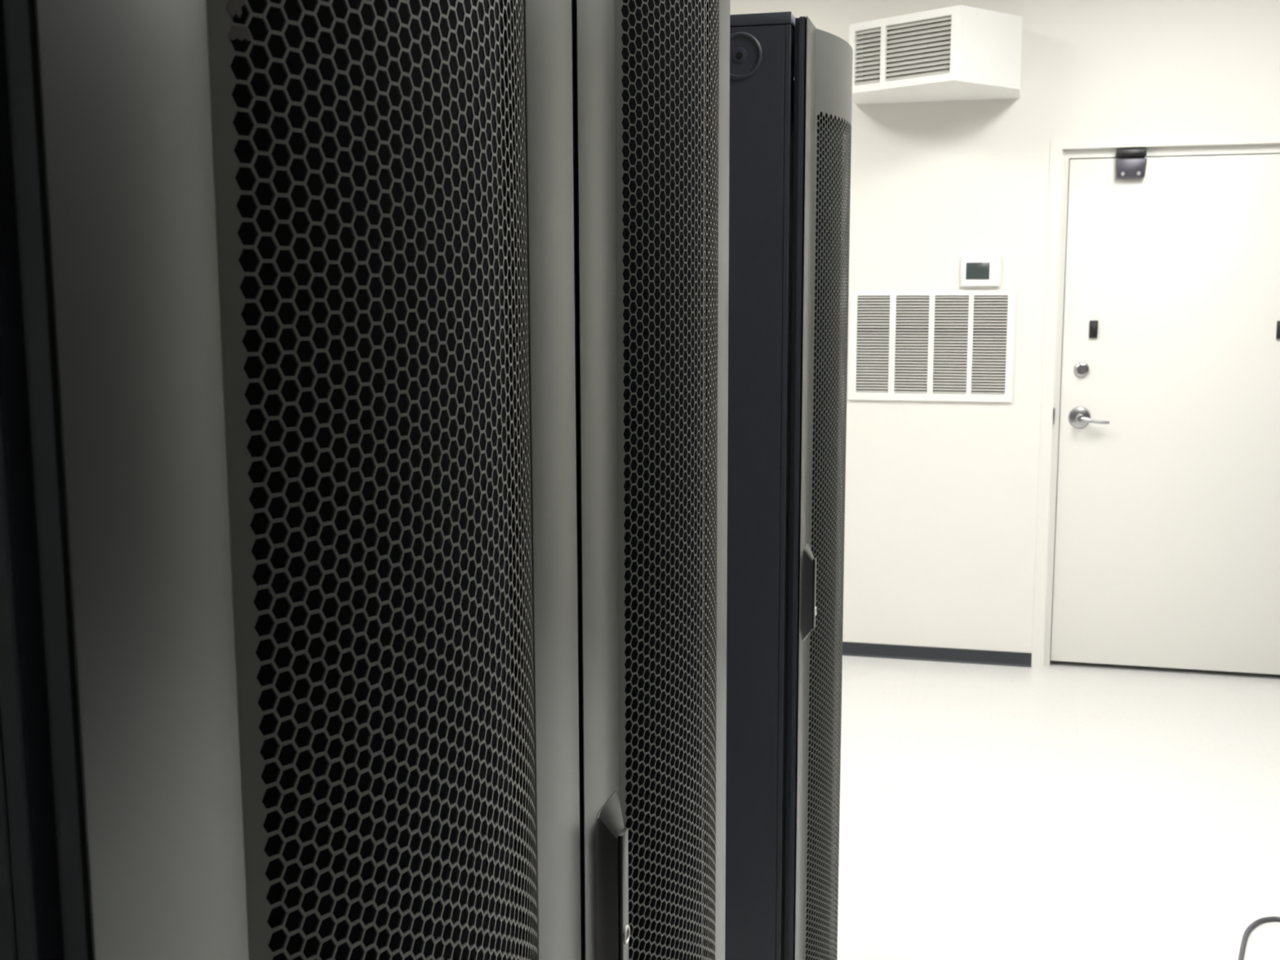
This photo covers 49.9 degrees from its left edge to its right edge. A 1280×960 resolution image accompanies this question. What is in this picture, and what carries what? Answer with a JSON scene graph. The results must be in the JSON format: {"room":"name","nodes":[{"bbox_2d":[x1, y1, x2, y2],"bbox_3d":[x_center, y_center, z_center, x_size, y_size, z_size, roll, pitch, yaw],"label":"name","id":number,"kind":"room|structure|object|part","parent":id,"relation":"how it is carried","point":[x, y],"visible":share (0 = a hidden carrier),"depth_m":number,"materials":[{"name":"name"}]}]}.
{"room":"server room","nodes":[
{"label":"server room","id":0,"kind":"room"},
{"bbox_2d":[729,0,1279,662],"bbox_3d":[1.547,-0.718,5.651,5.600,3.000,0.150,2,8,15],"label":"wall","id":1,"kind":"structure","parent":0,"point":[941,496],"depth_m":5.61,"materials":[{"name":"white paint"}]},
{"bbox_2d":[848,289,1015,402],"bbox_3d":[1.199,-0.554,5.680,0.664,0.454,0.014,2,8,15],"label":"air vent","id":2,"kind":"object","parent":1,"relation":"in","point":[904,345],"visible":1,"depth_m":5.68,"materials":[{"name":"white metal"}]},
{"bbox_2d":[838,641,1031,667],"bbox_3d":[0.302,0.710,6.095,2.758,0.058,0.013,2,8,15],"label":"baseboard","id":3,"kind":"structure","parent":1,"relation":"attached to","point":[849,648],"depth_m":5.84,"materials":[{"name":"rubber"}]},
{"bbox_2d":[848,4,1022,104],"bbox_3d":[1.127,-1.624,5.270,0.646,0.266,0.550,2,8,15],"label":"air vent","id":4,"kind":"object","parent":1,"relation":"attached to","point":[959,52],"visible":0.99,"depth_m":5.15,"materials":[{"name":"white metal"}]},
{"bbox_3d":[0.983,-1.608,5.160,0.006,0.260,0.492,-8,11,-43],"label":"grille frame","id":5,"kind":"part","parent":4,"relation":"part of","materials":[{"name":"white metal"}]},
{"bbox_2d":[959,255,1001,288],"bbox_3d":[1.382,-0.846,5.583,0.164,0.130,0.028,2,8,15],"label":"thermostat","id":6,"kind":"object","parent":1,"relation":"attached to","point":[975,271],"visible":1,"depth_m":5.57,"materials":[{"name":"white plastic"}]},
{"bbox_2d":[1031,132,1279,667],"bbox_3d":[2.244,-0.276,5.519,1.226,2.156,0.166,2,8,15],"label":"door frame","id":7,"kind":"structure","parent":1,"relation":"attached to","point":[1062,150],"depth_m":5.53,"materials":[{"name":"white metal"}]},
{"bbox_3d":[1.689,-0.261,5.613,0.007,0.065,0.028,2,8,15],"label":"strike plate","id":8,"kind":"part","parent":7,"relation":"part of","materials":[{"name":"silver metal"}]},
{"bbox_2d":[1050,154,1279,674],"bbox_3d":[2.233,-0.242,5.480,1.070,2.056,0.113,2,8,15],"label":"door","id":9,"kind":"structure","parent":1,"relation":"in","point":[1166,554],"depth_m":5.52,"materials":[{"name":"white metal"}]},
{"bbox_3d":[1.832,-0.241,5.541,0.115,0.031,0.023,2,8,13],"label":"lever handle","id":10,"kind":"part","parent":9,"relation":"part of","materials":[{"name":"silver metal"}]},
{"bbox_2d":[833,653,1279,959],"bbox_3d":[0.121,1.596,0.466,5.700,0.150,11.926,2,8,15],"label":"floor","id":11,"kind":"structure","parent":0,"point":[1060,810],"depth_m":4.15,"materials":[{"name":"white plastic"}]},
{"bbox_2d":[0,0,581,959],"bbox_3d":[-0.601,0.440,0.963,1.062,2.009,0.605,2,8,15],"label":"rack","id":12,"kind":"object","parent":11,"relation":"on","point":[288,599],"visible":1,"depth_m":0.62,"materials":[{"name":"black metal"}]},
{"bbox_3d":[-0.705,0.471,0.685,0.994,1.954,0.004,2,8,15],"label":"panel","id":13,"kind":"part","parent":12,"relation":"part of","materials":[{"name":"black paint"}]},
{"bbox_3d":[-0.107,0.443,0.833,0.041,1.965,0.388,2,8,15],"label":"panel","id":14,"kind":"part","parent":12,"relation":"part of","materials":[{"name":"paint"}]},
{"bbox_2d":[571,0,729,959],"bbox_3d":[-0.445,0.358,1.550,1.062,2.009,0.605,2,8,15],"label":"rack","id":15,"kind":"object","parent":11,"relation":"on","point":[651,78],"visible":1,"depth_m":1.24,"materials":[{"name":"black metal"}]},
{"bbox_3d":[-0.020,0.289,1.185,0.014,0.026,0.062,2,8,15],"label":"handle","id":16,"kind":"part","parent":15,"relation":"part of","materials":[{"name":"paint"}]},
{"bbox_3d":[-0.014,0.360,1.183,0.004,0.122,0.019,2,8,15],"label":"handle lever","id":17,"kind":"part","parent":15,"relation":"part of","materials":[{"name":"paint"}]},
{"bbox_3d":[0.048,0.361,1.419,0.041,1.965,0.388,2,8,15],"label":"panel","id":18,"kind":"part","parent":15,"relation":"part of","materials":[{"name":"paint"}]},
{"bbox_2d":[724,11,853,959],"bbox_3d":[-0.131,0.193,2.735,1.062,2.009,0.605,2,8,15],"label":"rack","id":19,"kind":"object","parent":11,"relation":"on","point":[791,78],"visible":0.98,"depth_m":2.35,"materials":[{"name":"black metal"}]},
{"bbox_3d":[-0.236,0.224,2.456,0.994,1.954,0.004,2,8,15],"label":"panel","id":20,"kind":"part","parent":19,"relation":"part of","materials":[{"name":"black paint"}]},
{"bbox_3d":[-0.085,0.145,3.027,0.994,1.954,0.004,2,8,15],"label":"panel","id":21,"kind":"part","parent":19,"relation":"part of","materials":[{"name":"black paint"}]},
{"bbox_3d":[0.294,0.124,2.371,0.014,0.026,0.062,2,8,15],"label":"handle","id":22,"kind":"part","parent":19,"relation":"part of","materials":[{"name":"paint"}]},
{"bbox_3d":[0.300,0.195,2.368,0.004,0.122,0.019,2,8,15],"label":"handle lever","id":23,"kind":"part","parent":19,"relation":"part of","materials":[{"name":"paint"}]},
{"bbox_3d":[0.343,0.195,2.610,0.006,1.965,0.600,2,8,15],"label":"door","id":24,"kind":"part","parent":19,"relation":"part of","materials":[{"name":"paint"}]},
{"bbox_3d":[0.362,0.196,2.604,0.041,1.965,0.388,2,8,15],"label":"panel","id":25,"kind":"part","parent":19,"relation":"part of","materials":[{"name":"paint"}]},
{"bbox_2d":[1238,915,1279,959],"bbox_3d":[1.468,1.144,3.106,1.504,0.012,0.501,-5,9,-29],"label":"cable","id":26,"kind":"object","parent":11,"relation":"on","point":[1254,924],"visible":1,"depth_m":3.38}
]}

